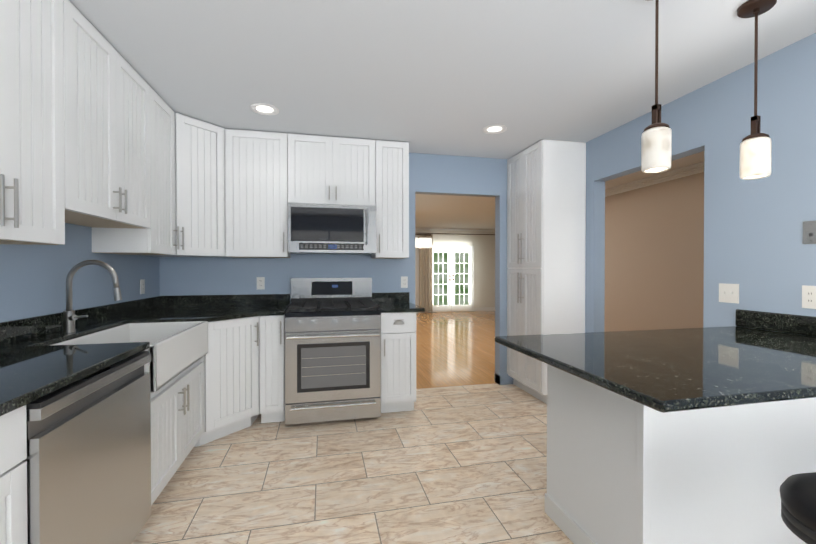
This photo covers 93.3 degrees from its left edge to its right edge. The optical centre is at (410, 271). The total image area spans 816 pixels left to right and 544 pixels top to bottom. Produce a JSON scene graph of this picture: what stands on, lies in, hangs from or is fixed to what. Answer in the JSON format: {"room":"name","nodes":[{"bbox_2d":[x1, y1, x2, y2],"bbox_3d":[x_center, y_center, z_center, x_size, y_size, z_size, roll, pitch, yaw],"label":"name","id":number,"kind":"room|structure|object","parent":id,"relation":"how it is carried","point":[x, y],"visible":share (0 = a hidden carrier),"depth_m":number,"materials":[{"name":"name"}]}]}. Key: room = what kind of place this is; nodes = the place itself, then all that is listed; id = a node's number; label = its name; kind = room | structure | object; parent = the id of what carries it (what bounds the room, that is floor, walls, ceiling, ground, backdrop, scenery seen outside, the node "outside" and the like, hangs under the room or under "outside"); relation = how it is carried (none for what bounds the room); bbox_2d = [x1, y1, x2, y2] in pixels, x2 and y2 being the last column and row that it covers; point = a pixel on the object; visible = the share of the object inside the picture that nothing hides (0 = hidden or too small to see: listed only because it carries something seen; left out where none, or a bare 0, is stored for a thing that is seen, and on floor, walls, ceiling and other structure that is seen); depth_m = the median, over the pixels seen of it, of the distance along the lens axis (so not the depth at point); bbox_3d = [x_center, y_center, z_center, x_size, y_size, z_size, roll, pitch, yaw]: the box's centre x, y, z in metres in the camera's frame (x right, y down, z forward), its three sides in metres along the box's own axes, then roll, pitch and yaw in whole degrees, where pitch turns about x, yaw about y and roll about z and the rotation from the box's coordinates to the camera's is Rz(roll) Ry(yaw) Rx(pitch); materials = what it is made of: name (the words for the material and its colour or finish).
{"room":"kitchen","nodes":[
{"label":"kitchen","id":0,"kind":"room"},
{"bbox_2d":[0,223,159,321],"bbox_3d":[-1.625,0.033,0.572,0.115,2.420,6.000,0,0,-13],"label":"wall","id":1,"kind":"structure","parent":0,"point":[32,280],"depth_m":2.15,"materials":[{"name":"blue paint"}]},
{"bbox_2d":[0,0,79,244],"bbox_3d":[-1.554,-0.646,1.264,0.327,1.066,0.821,0,0,-13],"label":"upper cabinet","id":2,"kind":"object","parent":1,"relation":"attached to","point":[40,39],"depth_m":1.51,"materials":[{"name":"white wood"}]},
{"bbox_2d":[80,13,155,231],"bbox_3d":[-1.726,-0.730,2.013,0.327,0.911,0.839,0,0,-13],"label":"upper cabinet","id":3,"kind":"object","parent":1,"relation":"attached to","point":[86,125],"depth_m":2.03,"materials":[{"name":"white wood"}]},
{"bbox_2d":[92,89,178,254],"bbox_3d":[-1.859,-0.658,2.597,0.327,1.066,0.479,0,0,-13],"label":"upper cabinet","id":4,"kind":"object","parent":1,"relation":"attached to","point":[123,241],"depth_m":2.61,"materials":[{"name":"white wood"}]},
{"bbox_2d":[140,279,144,293],"bbox_3d":[-2.132,0.117,3.067,0.008,0.115,0.070,0,0,-13],"label":"electrical outlet","id":5,"kind":"object","parent":1,"relation":"attached to","point":[142,286],"visible":1,"depth_m":3.06,"materials":[{"name":"white plastic"}]},
{"bbox_2d":[159,153,512,384],"bbox_3d":[-0.322,0.005,3.889,3.905,2.420,0.115,0,0,-13],"label":"wall","id":6,"kind":"structure","parent":0,"point":[433,174],"depth_m":3.85,"materials":[{"name":"blue paint"}]},
{"bbox_2d":[138,112,232,257],"bbox_3d":[-1.844,-0.662,3.158,0.607,1.066,0.612,0,0,-13],"label":"upper cabinet","id":7,"kind":"object","parent":6,"relation":"attached to","point":[199,159],"visible":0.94,"depth_m":3.03,"materials":[{"name":"white wood"}]},
{"bbox_2d":[257,277,264,289],"bbox_3d":[-1.392,0.105,3.580,0.070,0.115,0.008,0,0,-13],"label":"electrical outlet","id":8,"kind":"object","parent":6,"relation":"attached to","point":[260,283],"visible":1,"depth_m":3.58,"materials":[{"name":"white plastic"}]},
{"bbox_2d":[225,129,296,257],"bbox_3d":[-1.307,-0.665,3.428,0.558,1.066,0.327,0,0,-13],"label":"upper cabinet","id":9,"kind":"object","parent":6,"relation":"attached to","point":[269,176],"depth_m":3.27,"materials":[{"name":"white wood"}]},
{"bbox_2d":[297,134,376,208],"bbox_3d":[-0.723,-0.896,3.560,0.760,0.606,0.327,0,0,-13],"label":"upper cabinet","id":10,"kind":"object","parent":6,"relation":"attached to","point":[330,170],"depth_m":3.41,"materials":[{"name":"white wood"}]},
{"bbox_2d":[288,202,375,254],"bbox_3d":[-0.709,-0.379,3.505,0.750,0.420,0.434,0,0,-13],"label":"over-the-range microwave","id":11,"kind":"object","parent":10,"relation":"attached to","point":[314,228],"visible":1,"depth_m":3.33,"materials":[{"name":"silver metal"}]},
{"bbox_2d":[371,140,408,258],"bbox_3d":[-0.230,-0.667,3.675,0.372,1.066,0.327,0,0,-13],"label":"upper cabinet","id":12,"kind":"object","parent":6,"relation":"attached to","point":[392,211],"depth_m":3.53,"materials":[{"name":"white wood"}]},
{"bbox_2d":[401,276,407,287],"bbox_3d":[-0.062,0.103,3.885,0.070,0.115,0.008,0,0,-13],"label":"electrical outlet","id":13,"kind":"object","parent":6,"relation":"attached to","point":[404,281],"visible":1,"depth_m":3.88,"materials":[{"name":"white plastic"}]},
{"bbox_2d":[494,373,500,382],"bbox_3d":[1.249,1.161,4.323,0.655,0.100,0.012,0,0,-13],"label":"baseboard","id":14,"kind":"structure","parent":6,"relation":"attached to","point":[495,375],"depth_m":4.20,"materials":[{"name":"black"}]},
{"bbox_2d":[131,311,573,543],"bbox_3d":[0.362,1.239,4.533,7.600,0.060,12.815,0,0,-13],"label":"floor","id":15,"kind":"structure","parent":0,"point":[465,464],"depth_m":2.35,"materials":[{"name":"tile"}]},
{"bbox_2d":[0,405,27,543],"bbox_3d":[-1.266,0.803,0.630,0.602,0.880,0.759,0,0,-13],"label":"base cabinet","id":16,"kind":"object","parent":15,"relation":"on","point":[13,425],"depth_m":1.02,"materials":[{"name":"white wood"}]},
{"bbox_2d":[0,292,424,415],"bbox_3d":[-0.741,0.285,2.031,2.252,0.130,3.317,0,0,-13],"label":"countertop","id":17,"kind":"structure","parent":16,"relation":"on","point":[34,365],"depth_m":1.89,"materials":[{"name":"stone"}]},
{"bbox_2d":[62,260,121,332],"bbox_3d":[-1.696,0.127,2.033,0.273,0.386,0.127,0,0,-13],"label":"faucet","id":18,"kind":"object","parent":17,"relation":"on","point":[70,317],"visible":1,"depth_m":2.04,"materials":[{"name":"silver metal"}]},
{"bbox_2d":[49,321,207,392],"bbox_3d":[-1.520,0.448,2.158,0.485,0.222,0.858,0,0,-13],"label":"sink","id":19,"kind":"object","parent":17,"relation":"in","point":[175,349],"visible":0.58,"depth_m":2.22,"materials":[{"name":"white ceramic"}]},
{"bbox_2d":[22,351,151,543],"bbox_3d":[-1.410,0.799,1.354,0.620,0.874,0.712,0,0,-13],"label":"dishwasher","id":20,"kind":"object","parent":15,"relation":"on","point":[88,459],"visible":0.75,"depth_m":1.33,"materials":[{"name":"silver metal"}]},
{"bbox_2d":[150,359,203,505],"bbox_3d":[-1.611,0.897,2.142,0.602,0.665,0.899,0,0,-13],"label":"base cabinet","id":21,"kind":"object","parent":15,"relation":"on","point":[177,417],"depth_m":2.15,"materials":[{"name":"white wood"}]},
{"bbox_2d":[194,321,217,446],"bbox_3d":[-1.964,0.784,2.779,1.074,0.880,0.492,0,1,32],"label":"base cabinet","id":22,"kind":"object","parent":15,"relation":"on","point":[210,360],"depth_m":2.69,"materials":[{"name":"white wood"}]},
{"bbox_2d":[218,316,259,438],"bbox_3d":[-1.753,0.782,3.115,1.074,0.880,0.418,0,1,32],"label":"base cabinet","id":23,"kind":"object","parent":15,"relation":"on","point":[230,359],"depth_m":2.87,"materials":[{"name":"white wood"}]},
{"bbox_2d":[259,314,284,422],"bbox_3d":[-1.160,0.780,3.333,0.189,0.880,0.602,0,0,-13],"label":"base cabinet","id":24,"kind":"object","parent":15,"relation":"on","point":[271,328],"depth_m":3.05,"materials":[{"name":"white wood"}]},
{"bbox_2d":[285,278,380,424],"bbox_3d":[-0.677,0.639,3.373,0.752,1.160,0.712,0,0,-13],"label":"range","id":25,"kind":"object","parent":15,"relation":"on","point":[332,349],"visible":1,"depth_m":3.09,"materials":[{"name":"silver metal"}]},
{"bbox_2d":[380,312,415,412],"bbox_3d":[-0.165,0.778,3.560,0.309,0.880,0.602,0,0,-13],"label":"base cabinet","id":26,"kind":"object","parent":15,"relation":"on","point":[398,361],"depth_m":3.28,"materials":[{"name":"white wood"}]},
{"bbox_2d":[507,140,585,403],"bbox_3d":[1.313,0.007,3.859,0.495,2.416,0.667,0,0,-13],"label":"pantry","id":27,"kind":"object","parent":15,"relation":"on","point":[546,192],"visible":0.92,"depth_m":3.57,"materials":[{"name":"white wood"}]},
{"bbox_2d":[545,364,815,543],"bbox_3d":[1.374,0.792,1.842,1.279,0.879,0.680,0,0,-13],"label":"base cabinet","id":28,"kind":"object","parent":15,"relation":"on","point":[622,469],"visible":0.52,"depth_m":1.50,"materials":[{"name":"white wood"}]},
{"bbox_2d":[495,309,815,412],"bbox_3d":[1.283,0.289,1.624,1.551,0.130,0.980,0,0,-13],"label":"countertop","id":29,"kind":"structure","parent":28,"relation":"on","point":[759,359],"depth_m":1.43,"materials":[{"name":"stone"}]},
{"bbox_2d":[780,472,815,543],"bbox_3d":[1.036,0.870,0.865,0.450,0.740,0.450,0,0,-13],"label":"stool","id":30,"kind":"object","parent":15,"relation":"on","point":[798,502],"visible":1,"depth_m":0.90,"materials":[{"name":"black leather"}]},
{"bbox_2d":[69,0,815,228],"bbox_3d":[0.362,-1.251,4.511,7.600,0.080,12.815,0,0,-13],"label":"ceiling","id":31,"kind":"structure","parent":0,"point":[448,77],"depth_m":2.19,"materials":[{"name":"white paint"}]},
{"bbox_2d":[251,103,278,114],"bbox_3d":[-1.069,-1.192,2.828,0.194,0.008,0.194,0,0,-13],"label":"recessed light","id":32,"kind":"object","parent":31,"relation":"in","point":[263,109],"visible":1,"depth_m":2.83,"materials":[{"name":"white glass"}]},
{"bbox_2d":[415,234,431,247],"bbox_3d":[-0.104,-0.830,6.776,0.970,0.799,0.210,0,0,-13],"label":"chandelier","id":33,"kind":"object","parent":31,"relation":"hanging from","point":[423,242],"visible":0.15,"depth_m":6.77,"materials":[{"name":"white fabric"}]},
{"bbox_2d":[483,125,505,133],"bbox_3d":[0.705,-1.195,3.234,0.194,0.008,0.194,0,0,-13],"label":"recessed light","id":34,"kind":"object","parent":31,"relation":"in","point":[492,129],"visible":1,"depth_m":3.24,"materials":[{"name":"white"}]},
{"bbox_2d":[642,0,670,172],"bbox_3d":[1.020,-0.803,1.596,0.132,0.764,0.132,0,0,-13],"label":"pendant light","id":35,"kind":"object","parent":31,"relation":"hanging from","point":[656,146],"visible":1,"depth_m":1.57,"materials":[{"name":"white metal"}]},
{"bbox_2d":[737,0,776,179],"bbox_3d":[1.536,-0.804,1.714,0.132,0.764,0.132,0,0,-13],"label":"pendant light","id":36,"kind":"object","parent":31,"relation":"hanging from","point":[755,154],"visible":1,"depth_m":1.70,"materials":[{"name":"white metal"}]},
{"bbox_2d":[415,230,494,307],"bbox_3d":[-1.057,-0.053,10.719,7.600,2.420,0.100,0,0,-13],"label":"wall","id":37,"kind":"structure","parent":0,"point":[484,270],"depth_m":11.37,"materials":[{"name":"white paint"}]},
{"bbox_2d":[430,246,473,311],"bbox_3d":[1.179,0.198,11.126,1.420,1.910,0.100,0,0,-13],"label":"french door","id":38,"kind":"structure","parent":37,"relation":"in","point":[453,278],"depth_m":11.14,"materials":[{"name":"white"}]},
{"bbox_2d":[415,227,494,231],"bbox_3d":[-1.038,-1.228,10.626,7.600,0.070,0.070,0,0,-13],"label":"crown molding","id":39,"kind":"structure","parent":37,"relation":"attached to","point":[416,228],"depth_m":11.15,"materials":[{"name":"white wood"}]},
{"bbox_2d":[416,233,494,234],"bbox_3d":[1.293,-1.097,11.134,2.530,0.044,0.121,0,0,-13],"label":"curtain rod","id":40,"kind":"object","parent":37,"relation":"attached to","point":[454,233],"visible":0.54,"depth_m":11.06,"materials":[{"name":"brown metal"}]},
{"bbox_2d":[419,234,432,311],"bbox_3d":[0.439,0.030,10.908,0.400,2.190,0.088,0,0,-13],"label":"curtain","id":41,"kind":"object","parent":40,"relation":"hanging from","point":[426,278],"visible":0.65,"depth_m":10.91,"materials":[{"name":"beige fabric"}]},
{"bbox_2d":[416,307,494,312],"bbox_3d":[-1.044,1.107,10.674,7.600,0.100,0.012,0,0,-13],"label":"baseboard","id":42,"kind":"structure","parent":37,"relation":"attached to","point":[488,309],"depth_m":11.41,"materials":[{"name":"white wood"}]},
{"bbox_2d":[604,172,703,331],"bbox_3d":[3.497,0.007,3.598,0.100,2.420,9.815,0,0,-13],"label":"wall","id":43,"kind":"structure","parent":0,"point":[654,256],"depth_m":4.93,"materials":[{"name":"beige paint"}]},
{"bbox_2d":[605,162,703,196],"bbox_3d":[3.391,-1.158,3.623,0.090,0.090,9.500,0,0,-13],"label":"crown molding","id":44,"kind":"structure","parent":43,"relation":"attached to","point":[697,168],"depth_m":4.84,"materials":[{"name":"white"}]},
{"bbox_2d":[585,33,815,336],"bbox_3d":[2.195,0.026,1.387,0.115,2.420,5.885,0,0,-13],"label":"wall","id":45,"kind":"structure","parent":0,"point":[759,252],"depth_m":2.25,"materials":[{"name":"blue paint"}]},
{"bbox_2d":[719,283,738,303],"bbox_3d":[1.913,0.128,2.321,0.016,0.115,0.116,0,0,-13],"label":"light switch","id":46,"kind":"object","parent":45,"relation":"attached to","point":[728,293],"visible":1,"depth_m":2.32,"materials":[{"name":"white plastic"}]},
{"bbox_2d":[802,285,815,308],"bbox_3d":[2.006,0.126,1.932,0.008,0.115,0.070,0,0,-13],"label":"electrical outlet","id":47,"kind":"object","parent":45,"relation":"attached to","point":[809,297],"visible":1,"depth_m":1.94,"materials":[{"name":"white plastic"}]},
{"bbox_2d":[803,220,815,243],"bbox_3d":[2.006,-0.199,1.929,0.008,0.115,0.070,0,0,-13],"label":"jack","id":48,"kind":"object","parent":45,"relation":"attached to","point":[809,232],"visible":1,"depth_m":1.94,"materials":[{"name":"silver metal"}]}
]}

